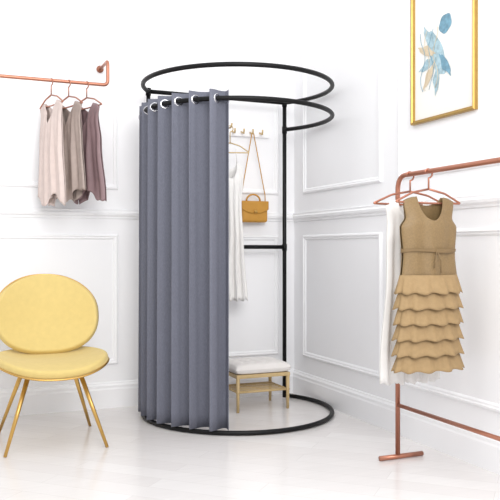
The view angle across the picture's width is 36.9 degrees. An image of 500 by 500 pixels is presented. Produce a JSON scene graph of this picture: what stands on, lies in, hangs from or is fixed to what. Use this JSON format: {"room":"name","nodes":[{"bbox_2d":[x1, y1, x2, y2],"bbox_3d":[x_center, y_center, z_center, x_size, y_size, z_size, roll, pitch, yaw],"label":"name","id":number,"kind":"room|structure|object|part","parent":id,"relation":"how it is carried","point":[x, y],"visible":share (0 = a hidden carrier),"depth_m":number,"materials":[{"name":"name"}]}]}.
{"room":"clothing store","nodes":[
{"label":"clothing store","id":0,"kind":"room"},
{"bbox_2d":[0,0,293,388],"bbox_3d":[-1.839,-0.510,4.368,4.620,3.000,0.100,0,0,-23],"label":"wall","id":1,"kind":"structure","parent":0,"point":[55,39],"depth_m":4.75,"materials":[{"name":"paint"}]},
{"bbox_2d":[0,60,109,86],"bbox_3d":[-1.245,-1.063,4.434,0.809,0.178,0.240,0,0,-23],"label":"rail","id":2,"kind":"object","parent":1,"relation":"attached to","point":[100,69],"visible":1,"depth_m":4.39,"materials":[{"name":"orange metal"}]},
{"bbox_2d":[38,78,65,206],"bbox_3d":[-1.152,-0.624,4.352,0.070,0.749,0.339,0,0,-41],"label":"blouse","id":3,"kind":"object","parent":2,"relation":"hanging from","point":[52,178],"visible":1,"depth_m":4.29,"materials":[{"name":"beige fabric"}]},
{"bbox_2d":[56,80,85,201],"bbox_3d":[-1.064,-0.637,4.394,0.074,0.723,0.381,0,0,-45],"label":"blouse","id":4,"kind":"object","parent":2,"relation":"hanging from","point":[72,125],"visible":0.68,"depth_m":4.31,"materials":[{"name":"beige fabric"}]},
{"bbox_2d":[74,81,106,203],"bbox_3d":[-0.963,-0.636,4.431,0.075,0.725,0.390,0,0,-45],"label":"sleeveless top","id":5,"kind":"object","parent":2,"relation":"hanging from","point":[91,131],"visible":0.62,"depth_m":4.36,"materials":[{"name":"purple fabric"}]},
{"bbox_2d":[0,233,117,370],"bbox_3d":[-1.466,0.310,4.463,1.380,0.820,0.015,0,0,-23],"label":"trim","id":6,"kind":"structure","parent":1,"relation":"attached to","point":[114,237],"depth_m":4.72,"materials":[{"name":"paint"}]},
{"bbox_2d":[0,0,117,189],"bbox_3d":[-1.466,-1.070,4.463,1.380,1.380,0.015,0,0,-23],"label":"trim","id":7,"kind":"structure","parent":1,"relation":"attached to","point":[114,186],"depth_m":4.72,"materials":[{"name":"paint"}]},
{"bbox_2d":[0,369,293,416],"bbox_3d":[-1.815,0.909,4.312,4.620,0.162,0.022,0,0,-23],"label":"baseboard","id":8,"kind":"structure","parent":1,"relation":"attached to","point":[113,394],"depth_m":4.62,"materials":[{"name":"paint"}]},
{"bbox_2d":[0,207,293,221],"bbox_3d":[-1.814,-0.226,4.310,4.620,0.062,0.026,0,0,-23],"label":"trim","id":9,"kind":"structure","parent":1,"relation":"attached to","point":[19,212],"depth_m":4.62,"materials":[{"name":"paint"}]},
{"bbox_2d":[144,0,278,194],"bbox_3d":[-0.237,-1.070,4.984,0.950,1.380,0.015,0,0,-23],"label":"trim","id":10,"kind":"structure","parent":1,"relation":"attached to","point":[275,191],"depth_m":5.16,"materials":[{"name":"paint"}]},
{"bbox_2d":[229,123,268,137],"bbox_3d":[-0.138,-0.792,4.903,0.670,0.055,0.241,0,0,-23],"label":"hook rail","id":11,"kind":"object","parent":1,"relation":"attached to","point":[240,132],"visible":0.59,"depth_m":5.06,"materials":[{"name":"paint"}]},
{"bbox_2d":[229,125,248,301],"bbox_3d":[-0.128,-0.236,4.816,0.257,1.131,0.090,0,0,-15],"label":"dress","id":12,"kind":"object","parent":11,"relation":"hanging from","point":[237,273],"visible":0.57,"depth_m":4.80,"materials":[{"name":"white fabric"}]},
{"bbox_2d":[242,133,268,222],"bbox_3d":[0.025,-0.489,5.032,0.194,0.608,0.078,0,0,-23],"label":"handbag","id":13,"kind":"object","parent":11,"relation":"hanging from","point":[252,211],"visible":0.96,"depth_m":5.01,"materials":[{"name":"leather"}]},
{"bbox_3d":[0.022,-0.353,5.038,0.112,0.052,0.012,0,0,-23],"label":"handle","id":14,"kind":"part","parent":13,"relation":"part of","materials":[{"name":"leather"}]},
{"bbox_2d":[229,235,278,356],"bbox_3d":[-0.237,0.310,4.984,0.950,0.820,0.015,0,0,-23],"label":"trim","id":15,"kind":"structure","parent":1,"relation":"attached to","point":[275,238],"depth_m":5.16,"materials":[{"name":"paint"}]},
{"bbox_2d":[0,393,499,499],"bbox_3d":[-0.695,1.026,1.795,4.720,0.128,5.730,0,0,-23],"label":"floor","id":16,"kind":"structure","parent":0,"point":[51,456],"depth_m":3.53,"materials":[{"name":"white wood"}]},
{"bbox_2d":[0,274,109,456],"bbox_3d":[-1.040,0.563,3.912,0.600,0.860,0.624,0,0,-22],"label":"accent chair","id":17,"kind":"object","parent":16,"relation":"on","point":[46,320],"visible":1,"depth_m":4.02,"materials":[{"name":"yellow fabric"}]},
{"bbox_3d":[-1.270,0.796,3.993,0.203,0.394,0.025,0,0,24],"label":"leg","id":18,"kind":"part","parent":17,"relation":"part of","materials":[{"name":"gold metal"}]},
{"bbox_3d":[-1.133,0.796,3.660,0.025,0.393,0.188,0,0,26],"label":"leg","id":19,"kind":"part","parent":17,"relation":"part of","materials":[{"name":"gold metal"}]},
{"bbox_3d":[-1.111,0.348,4.089,0.552,0.421,0.219,0,0,-22],"label":"backrest","id":20,"kind":"part","parent":17,"relation":"part of","materials":[{"name":"yellow fabric"}]},
{"bbox_3d":[-1.028,0.579,3.882,0.575,0.101,0.535,0,0,-22],"label":"seat","id":21,"kind":"part","parent":17,"relation":"part of","materials":[{"name":"yellow fabric"}]},
{"bbox_3d":[-0.931,0.796,4.130,0.025,0.394,0.203,0,0,22],"label":"leg","id":22,"kind":"part","parent":17,"relation":"part of","materials":[{"name":"gold metal"}]},
{"bbox_3d":[-0.797,0.796,3.796,0.188,0.393,0.025,0,0,20],"label":"leg","id":23,"kind":"part","parent":17,"relation":"part of","materials":[{"name":"gold metal"}]},
{"bbox_2d":[229,357,290,412],"bbox_3d":[0.029,0.842,4.752,0.371,0.296,0.299,0,0,-23],"label":"upholstered bench","id":24,"kind":"object","parent":16,"relation":"on","point":[252,367],"visible":0.96,"depth_m":4.65,"materials":[{"name":"white fabric"}]},
{"bbox_3d":[-0.073,0.885,4.564,0.024,0.210,0.024,0,0,-23],"label":"leg","id":25,"kind":"part","parent":24,"relation":"part of","materials":[{"name":"beige wood"}]},
{"bbox_3d":[0.029,0.773,4.752,0.360,0.023,0.290,0,0,-23],"label":"seat rail","id":26,"kind":"part","parent":24,"relation":"part of","materials":[{"name":"beige wood"}]},
{"bbox_2d":[229,357,290,373],"bbox_3d":[0.029,0.729,4.752,0.371,0.070,0.299,0,0,-23],"label":"cushion","id":27,"kind":"object","parent":24,"relation":"on","point":[252,365],"depth_m":4.64,"materials":[{"name":"white fabric"}]},
{"bbox_3d":[0.132,0.885,4.940,0.024,0.210,0.024,0,0,-23],"label":"leg","id":28,"kind":"part","parent":24,"relation":"part of","materials":[{"name":"beige wood"}]},
{"bbox_3d":[0.236,0.885,4.695,0.024,0.210,0.024,0,0,-23],"label":"leg","id":29,"kind":"part","parent":24,"relation":"part of","materials":[{"name":"beige wood"}]},
{"bbox_2d":[282,106,285,396],"bbox_3d":[0.232,-0.003,5.049,0.027,1.985,0.027,0,0,-23],"label":"pole","id":30,"kind":"object","parent":16,"relation":"on","point":[283,107],"visible":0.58,"depth_m":5.04,"materials":[{"name":"black metal"}]},
{"bbox_2d":[378,157,499,460],"bbox_3d":[0.950,0.314,3.013,0.240,1.350,1.213,0,0,-23],"label":"rack","id":31,"kind":"object","parent":16,"relation":"on","point":[397,455],"visible":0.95,"depth_m":3.39,"materials":[{"name":"orange metal"}]},
{"bbox_2d":[373,171,439,385],"bbox_3d":[0.739,0.127,3.461,0.398,0.982,0.064,0,0,-21],"label":"dress","id":32,"kind":"object","parent":31,"relation":"hanging from","point":[394,211],"visible":0.32,"depth_m":3.41,"materials":[{"name":"white fabric"}]},
{"bbox_2d":[391,168,464,373],"bbox_3d":[0.792,0.085,3.333,0.388,0.898,0.192,0,0,-25],"label":"dress","id":33,"kind":"object","parent":31,"relation":"hanging from","point":[428,317],"visible":1,"depth_m":3.27,"materials":[{"name":"brown fabric"}]},
{"bbox_3d":[0.932,0.734,3.005,0.019,0.019,1.190,0,0,-23],"label":"rail","id":34,"kind":"part","parent":31,"relation":"part of","materials":[{"name":"orange metal"}]},
{"bbox_3d":[-0.635,-0.003,4.682,0.027,1.985,0.027,0,0,-23],"label":"pole","id":35,"kind":"object","parent":16,"relation":"on","visible":0},
{"bbox_2d":[141,62,333,104],"bbox_3d":[-0.026,-0.990,4.453,1.171,0.027,0.924,0,0,-23],"label":"frame","id":36,"kind":"object","parent":35,"relation":"attached to","point":[209,64],"visible":0.9,"depth_m":4.13,"materials":[{"name":"black metal"}]},
{"bbox_2d":[144,95,333,130],"bbox_3d":[-0.025,-0.810,4.450,1.171,0.027,0.918,0,0,-23],"label":"rail","id":37,"kind":"object","parent":35,"relation":"attached to","point":[226,97],"visible":0.84,"depth_m":4.08,"materials":[{"name":"black metal"}]},
{"bbox_2d":[138,89,228,430],"bbox_3d":[-0.454,0.052,4.233,0.214,1.815,0.818,0,0,-44],"label":"curtain","id":38,"kind":"object","parent":37,"relation":"hanging from","point":[183,330],"visible":1,"depth_m":4.08,"materials":[{"name":"grey fabric"}]},
{"bbox_2d":[244,245,283,248],"bbox_3d":[-0.201,-0.020,4.866,0.941,0.027,0.027,0,0,-23],"label":"bar","id":39,"kind":"object","parent":35,"relation":"attached to","point":[245,246],"visible":0.34,"depth_m":4.98,"materials":[{"name":"black metal"}]},
{"bbox_2d":[294,0,499,435],"bbox_3d":[1.432,-0.510,2.696,0.100,3.000,5.730,0,0,-23],"label":"wall","id":40,"kind":"structure","parent":0,"point":[342,35],"depth_m":4.31,"materials":[{"name":"paint"}]},
{"bbox_2d":[303,232,381,377],"bbox_3d":[0.547,0.310,4.639,0.015,0.820,0.960,0,0,-23],"label":"trim","id":41,"kind":"structure","parent":40,"relation":"attached to","point":[374,235],"depth_m":4.51,"materials":[{"name":"paint"}]},
{"bbox_2d":[303,0,381,193],"bbox_3d":[0.547,-1.070,4.639,0.015,1.380,0.960,0,0,-23],"label":"trim","id":42,"kind":"structure","parent":40,"relation":"attached to","point":[378,179],"depth_m":4.40,"materials":[{"name":"paint"}]},
{"bbox_2d":[293,369,499,474],"bbox_3d":[1.395,0.909,2.626,0.022,0.162,5.630,0,0,-23],"label":"baseboard","id":43,"kind":"structure","parent":40,"relation":"attached to","point":[481,451],"depth_m":3.96,"materials":[{"name":"paint"}]},
{"bbox_2d":[293,192,499,221],"bbox_3d":[1.394,-0.226,2.625,0.026,0.062,5.630,0,0,-23],"label":"trim","id":44,"kind":"structure","parent":40,"relation":"attached to","point":[488,199],"depth_m":4.26,"materials":[{"name":"paint"}]},
{"bbox_2d":[410,0,477,125],"bbox_3d":[0.943,-1.040,3.689,0.026,0.780,0.500,0,0,-23],"label":"framed artwork","id":45,"kind":"object","parent":40,"relation":"attached to","point":[443,33],"visible":1,"depth_m":3.69,"materials":[{"name":"paper"}]},
{"bbox_2d":[398,0,499,178],"bbox_3d":[1.024,-1.070,3.511,0.015,1.380,1.150,0,0,-23],"label":"trim","id":46,"kind":"structure","parent":40,"relation":"attached to","point":[400,2],"depth_m":4.02,"materials":[{"name":"paint"}]},
{"bbox_2d":[404,227,499,411],"bbox_3d":[1.024,0.310,3.511,0.015,0.820,1.150,0,0,-23],"label":"trim","id":47,"kind":"structure","parent":40,"relation":"attached to","point":[489,405],"depth_m":3.52,"materials":[{"name":"paint"}]}
]}

